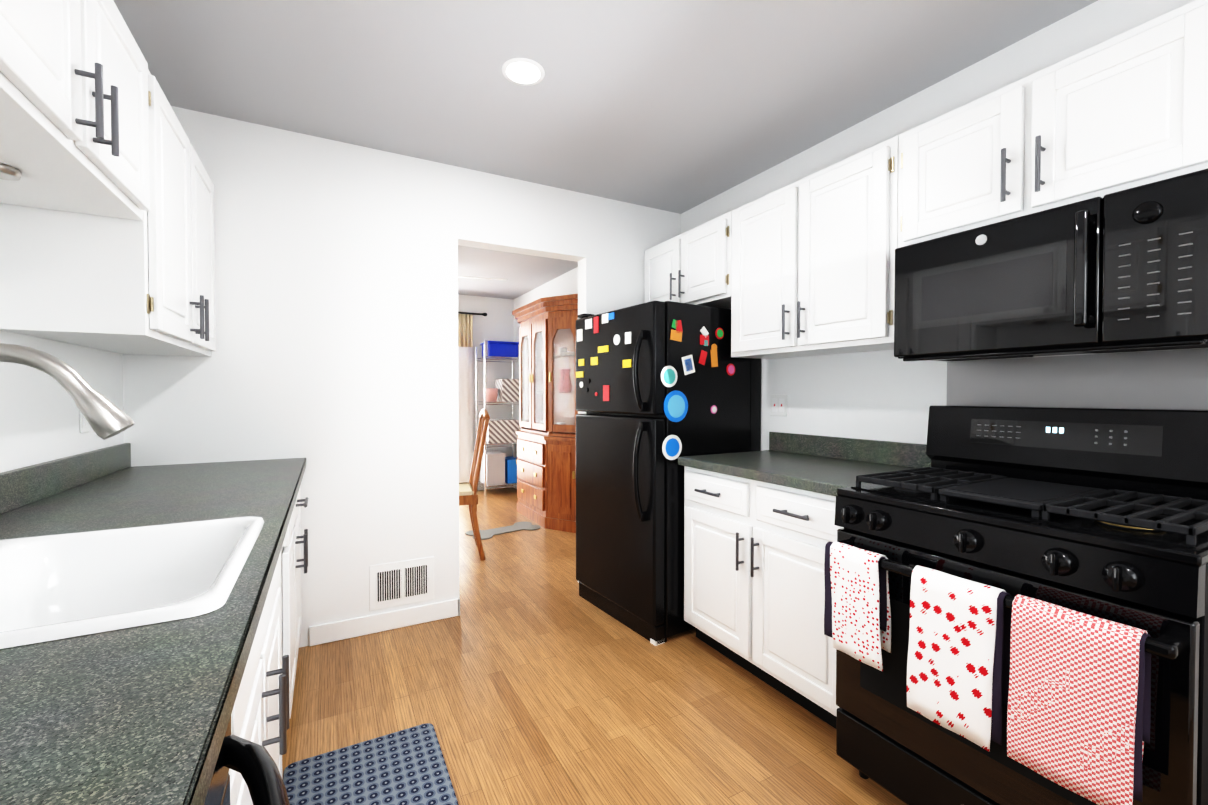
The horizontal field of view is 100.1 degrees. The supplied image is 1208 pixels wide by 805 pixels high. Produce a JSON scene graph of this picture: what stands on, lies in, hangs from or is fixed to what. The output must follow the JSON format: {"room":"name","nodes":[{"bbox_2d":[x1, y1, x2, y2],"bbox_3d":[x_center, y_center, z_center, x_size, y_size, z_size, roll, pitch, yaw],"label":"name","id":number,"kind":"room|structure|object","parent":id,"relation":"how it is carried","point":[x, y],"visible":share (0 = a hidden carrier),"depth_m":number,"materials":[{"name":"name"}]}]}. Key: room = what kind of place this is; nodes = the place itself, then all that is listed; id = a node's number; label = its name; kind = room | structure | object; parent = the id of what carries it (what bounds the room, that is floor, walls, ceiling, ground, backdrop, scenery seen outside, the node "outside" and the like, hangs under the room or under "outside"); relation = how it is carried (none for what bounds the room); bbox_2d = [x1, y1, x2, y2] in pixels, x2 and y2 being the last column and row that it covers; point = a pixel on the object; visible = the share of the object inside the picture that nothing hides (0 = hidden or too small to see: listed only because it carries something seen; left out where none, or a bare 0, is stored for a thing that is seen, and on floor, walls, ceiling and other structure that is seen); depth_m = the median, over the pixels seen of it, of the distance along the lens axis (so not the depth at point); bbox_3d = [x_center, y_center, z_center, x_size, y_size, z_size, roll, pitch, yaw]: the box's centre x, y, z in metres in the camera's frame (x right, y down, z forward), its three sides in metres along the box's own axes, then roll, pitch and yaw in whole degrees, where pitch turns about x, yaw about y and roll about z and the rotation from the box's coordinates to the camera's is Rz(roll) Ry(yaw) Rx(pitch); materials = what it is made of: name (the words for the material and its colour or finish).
{"room":"kitchen","nodes":[
{"label":"kitchen","id":0,"kind":"room"},
{"bbox_2d":[0,330,123,472],"bbox_3d":[-0.956,-0.014,0.065,0.120,2.450,4.830,0,1,-29],"label":"wall","id":1,"kind":"structure","parent":0,"point":[39,416],"depth_m":1.54,"materials":[{"name":"white paint"}]},
{"bbox_2d":[0,0,149,220],"bbox_3d":[-1.179,-0.724,0.964,0.356,0.478,0.914,0,1,-29],"label":"upper cabinet","id":2,"kind":"object","parent":1,"relation":"attached to","point":[74,122],"visible":1,"depth_m":1.06,"materials":[{"name":"white wood"}]},
{"bbox_2d":[79,410,89,432],"bbox_3d":[-1.810,0.047,1.764,0.008,0.115,0.070,0,1,-29],"label":"electrical outlet","id":3,"kind":"object","parent":1,"relation":"attached to","point":[84,424],"visible":0.42,"depth_m":1.75,"materials":[{"name":"white plastic"}]},
{"bbox_2d":[0,70,215,356],"bbox_3d":[-1.621,-0.586,1.776,0.356,0.780,0.924,0,1,-29],"label":"upper cabinet","id":4,"kind":"object","parent":1,"relation":"attached to","point":[146,286],"visible":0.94,"depth_m":1.43,"materials":[{"name":"white wood"}]},
{"bbox_2d":[123,106,680,647],"bbox_3d":[-1.313,-0.053,2.553,4.125,2.450,0.120,0,1,-29],"label":"wall","id":5,"kind":"structure","parent":0,"point":[333,358],"depth_m":2.51,"materials":[{"name":"white paint"}]},
{"bbox_2d":[309,598,459,645],"bbox_3d":[-1.106,1.124,2.607,0.716,0.095,0.013,0,1,-29],"label":"baseboard","id":6,"kind":"structure","parent":5,"relation":"attached to","point":[356,627],"depth_m":2.59,"materials":[{"name":"white wood"}]},
{"bbox_2d":[369,556,433,610],"bbox_3d":[-1.048,0.941,2.636,0.315,0.230,0.012,0,1,-29],"label":"air vent","id":7,"kind":"object","parent":5,"relation":"in","point":[392,584],"visible":1,"depth_m":2.63,"materials":[{"name":"white metal"}]},
{"bbox_2d":[458,294,513,482],"bbox_3d":[-3.018,-0.102,5.677,4.125,2.450,0.120,0,1,-29],"label":"wall","id":8,"kind":"structure","parent":0,"point":[496,323],"depth_m":6.46,"materials":[{"name":"white paint"}]},
{"bbox_2d":[468,347,472,481],"bbox_3d":[-2.501,0.050,5.876,1.940,2.140,0.029,0,1,-29],"label":"dining room window","id":9,"kind":"structure","parent":8,"relation":"in","point":[470,421],"depth_m":6.31,"materials":[{"name":"white"}]},
{"bbox_2d":[458,347,467,482],"bbox_3d":[-1.743,0.074,6.261,0.120,2.040,0.018,0,1,-29],"label":"strip","id":10,"kind":"object","parent":9,"relation":"attached to","point":[463,407],"visible":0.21,"depth_m":6.25,"materials":[{"name":"white"}]},
{"bbox_2d":[458,312,486,315],"bbox_3d":[-2.468,-1.094,5.836,2.258,0.048,0.097,0,1,-29],"label":"curtain rod","id":11,"kind":"object","parent":8,"relation":"attached to","point":[484,314],"visible":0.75,"depth_m":6.27,"materials":[{"name":"grey metal"}]},
{"bbox_2d":[458,314,472,346],"bbox_3d":[-1.730,-0.885,6.212,0.230,0.400,0.039,0,1,-29],"label":"curtain","id":12,"kind":"object","parent":11,"relation":"hanging from","point":[465,330],"visible":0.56,"depth_m":6.23,"materials":[{"name":"beige fabric"}]},
{"bbox_2d":[478,483,511,489],"bbox_3d":[-2.985,1.076,5.635,4.123,0.095,0.017,0,1,-29],"label":"baseboard","id":13,"kind":"structure","parent":8,"relation":"attached to","point":[479,488],"depth_m":6.48,"materials":[{"name":"white"}]},
{"bbox_2d":[282,487,906,804],"bbox_3d":[-1.038,1.210,2.067,4.365,0.060,8.390,0,1,-29],"label":"floor","id":14,"kind":"structure","parent":0,"point":[529,675],"depth_m":1.98,"materials":[{"name":"laminate"}]},
{"bbox_2d":[204,717,289,804],"bbox_3d":[-0.558,0.775,0.250,0.700,0.866,0.600,0,1,-29],"label":"dishwasher","id":15,"kind":"object","parent":14,"relation":"on","point":[254,765],"visible":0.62,"depth_m":0.55,"materials":[{"name":"black plastic"}]},
{"bbox_2d":[228,502,295,804],"bbox_3d":[-1.233,0.757,1.371,0.628,0.868,0.413,0,1,-29],"label":"base cabinet","id":16,"kind":"object","parent":14,"relation":"on","point":[261,712],"depth_m":1.07,"materials":[{"name":"white wood"}]},
{"bbox_2d":[0,343,305,804],"bbox_3d":[-0.914,0.201,0.802,0.654,0.591,3.338,0,1,-29],"label":"countertop","id":17,"kind":"structure","parent":16,"relation":"on","point":[132,601],"depth_m":0.80,"materials":[{"name":"laminate"}]},
{"bbox_2d":[0,343,263,648],"bbox_3d":[-0.889,0.201,0.840,0.495,0.591,0.590,0,1,-29],"label":"sink","id":18,"kind":"object","parent":17,"relation":"in","point":[68,587],"depth_m":1.02,"materials":[{"name":"white ceramic"}]},
{"bbox_2d":[283,723,458,804],"bbox_3d":[-0.566,1.186,1.259,0.460,0.012,1.120,0,1,-29],"label":"kitchen mat","id":19,"kind":"object","parent":14,"relation":"on","point":[408,766],"visible":0.9,"depth_m":1.60,"materials":[{"name":"blue fabric"}]},
{"bbox_2d":[459,409,489,560],"bbox_3d":[-1.152,0.603,3.815,0.532,1.108,0.479,0,1,-19],"label":"chair","id":20,"kind":"object","parent":14,"relation":"on","point":[467,493],"visible":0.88,"depth_m":3.69,"materials":[{"name":"brown wood"}]},
{"bbox_2d":[475,340,519,496],"bbox_3d":[-1.291,0.184,6.259,0.493,1.860,0.424,0,1,-29],"label":"wire shelf rack","id":21,"kind":"object","parent":14,"relation":"on","point":[498,468],"visible":0.75,"depth_m":6.12,"materials":[{"name":"silver metal"}]},
{"bbox_2d":[465,521,539,539],"bbox_3d":[-0.892,1.137,4.510,0.640,0.008,0.319,-1,1,-39],"label":"rug","id":22,"kind":"object","parent":14,"relation":"on","point":[491,533],"visible":0.85,"depth_m":4.51,"materials":[{"name":"grey fabric"}]},
{"bbox_2d":[512,294,577,532],"bbox_3d":[-0.558,0.096,5.000,0.450,2.075,1.470,0,1,-29],"label":"hutch","id":23,"kind":"object","parent":14,"relation":"on","point":[546,465],"visible":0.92,"depth_m":4.64,"materials":[{"name":"brown wood"}]},
{"bbox_2d":[576,301,760,645],"bbox_3d":[0.323,0.323,2.911,0.832,1.687,0.756,-1,1,-34],"label":"refrigerator","id":24,"kind":"object","parent":14,"relation":"on","point":[661,387],"visible":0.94,"depth_m":2.59,"materials":[{"name":"black metal"}]},
{"bbox_2d":[684,466,843,728],"bbox_3d":[0.852,0.744,2.208,0.660,0.868,0.932,0,1,-29],"label":"base cabinet","id":25,"kind":"object","parent":14,"relation":"on","point":[754,580],"visible":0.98,"depth_m":2.02,"materials":[{"name":"white wood"}]},
{"bbox_2d":[678,432,930,495],"bbox_3d":[0.861,0.238,2.207,0.637,0.140,0.934,0,1,-29],"label":"countertop","id":26,"kind":"structure","parent":25,"relation":"on","point":[828,465],"depth_m":2.19,"materials":[{"name":"laminate"}]},
{"bbox_2d":[824,405,1207,804],"bbox_3d":[1.170,0.604,1.411,0.749,1.172,0.765,0,1,-29],"label":"range","id":27,"kind":"object","parent":14,"relation":"on","point":[1016,606],"visible":1,"depth_m":1.23,"materials":[{"name":"black metal"}]},
{"bbox_2d":[113,0,1097,299],"bbox_3d":[-1.038,-1.310,2.028,4.365,0.080,8.390,0,1,-29],"label":"ceiling","id":28,"kind":"structure","parent":0,"point":[679,106],"depth_m":1.96,"materials":[{"name":"grey paint"}]},
{"bbox_2d":[458,276,506,279],"bbox_3d":[-1.507,-1.149,4.205,1.378,0.310,1.340,0,1,-29],"label":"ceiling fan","id":29,"kind":"object","parent":28,"relation":"hanging from","point":[481,278],"visible":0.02,"depth_m":4.32,"materials":[{"name":"white"}]},
{"bbox_2d":[502,58,544,85],"bbox_3d":[-0.310,-1.266,1.942,0.164,0.004,0.164,0,1,-29],"label":"recessed light","id":30,"kind":"object","parent":28,"relation":"in","point":[524,71],"visible":1,"depth_m":1.94,"materials":[{"name":"white plastic"}]},
{"bbox_2d":[514,0,1198,457],"bbox_3d":[0.826,-0.061,3.064,0.120,2.450,8.390,0,1,-29],"label":"wall","id":31,"kind":"structure","parent":0,"point":[884,396],"depth_m":2.23,"materials":[{"name":"white paint"}]},
{"bbox_2d":[644,211,731,308],"bbox_3d":[0.565,-0.775,3.030,0.356,0.440,0.813,0,1,-29],"label":"upper cabinet","id":32,"kind":"object","parent":31,"relation":"attached to","point":[692,266],"visible":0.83,"depth_m":2.85,"materials":[{"name":"white wood"}]},
{"bbox_2d":[770,394,787,415],"bbox_3d":[0.939,0.015,2.723,0.008,0.116,0.116,0,1,-29],"label":"electrical outlet","id":33,"kind":"object","parent":31,"relation":"attached to","point":[778,404],"visible":1,"depth_m":2.72,"materials":[{"name":"white plastic"}]},
{"bbox_2d":[731,136,898,358],"bbox_3d":[0.969,-0.606,2.292,0.356,0.755,0.869,0,1,-29],"label":"upper cabinet","id":34,"kind":"object","parent":31,"relation":"attached to","point":[812,264],"visible":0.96,"depth_m":2.13,"materials":[{"name":"white wood"}]},
{"bbox_2d":[898,0,1207,247],"bbox_3d":[1.367,-0.762,1.560,0.356,0.420,0.790,0,1,-29],"label":"upper cabinet","id":35,"kind":"object","parent":31,"relation":"attached to","point":[1125,110],"visible":0.94,"depth_m":1.41,"materials":[{"name":"white wood"}]},
{"bbox_2d":[894,168,1207,361],"bbox_3d":[1.351,-0.345,1.552,0.394,0.406,0.760,0,1,-29],"label":"over-the-range microwave","id":36,"kind":"object","parent":35,"relation":"attached to","point":[1126,270],"visible":1,"depth_m":1.39,"materials":[{"name":"black metal"}]},
{"bbox_2d":[947,348,1207,409],"bbox_3d":[1.537,0.051,1.631,0.003,0.410,0.806,0,1,-29],"label":"backsplash","id":37,"kind":"structure","parent":31,"relation":"attached to","point":[1169,379],"depth_m":1.61,"materials":[{"name":"white paint"}]}
]}

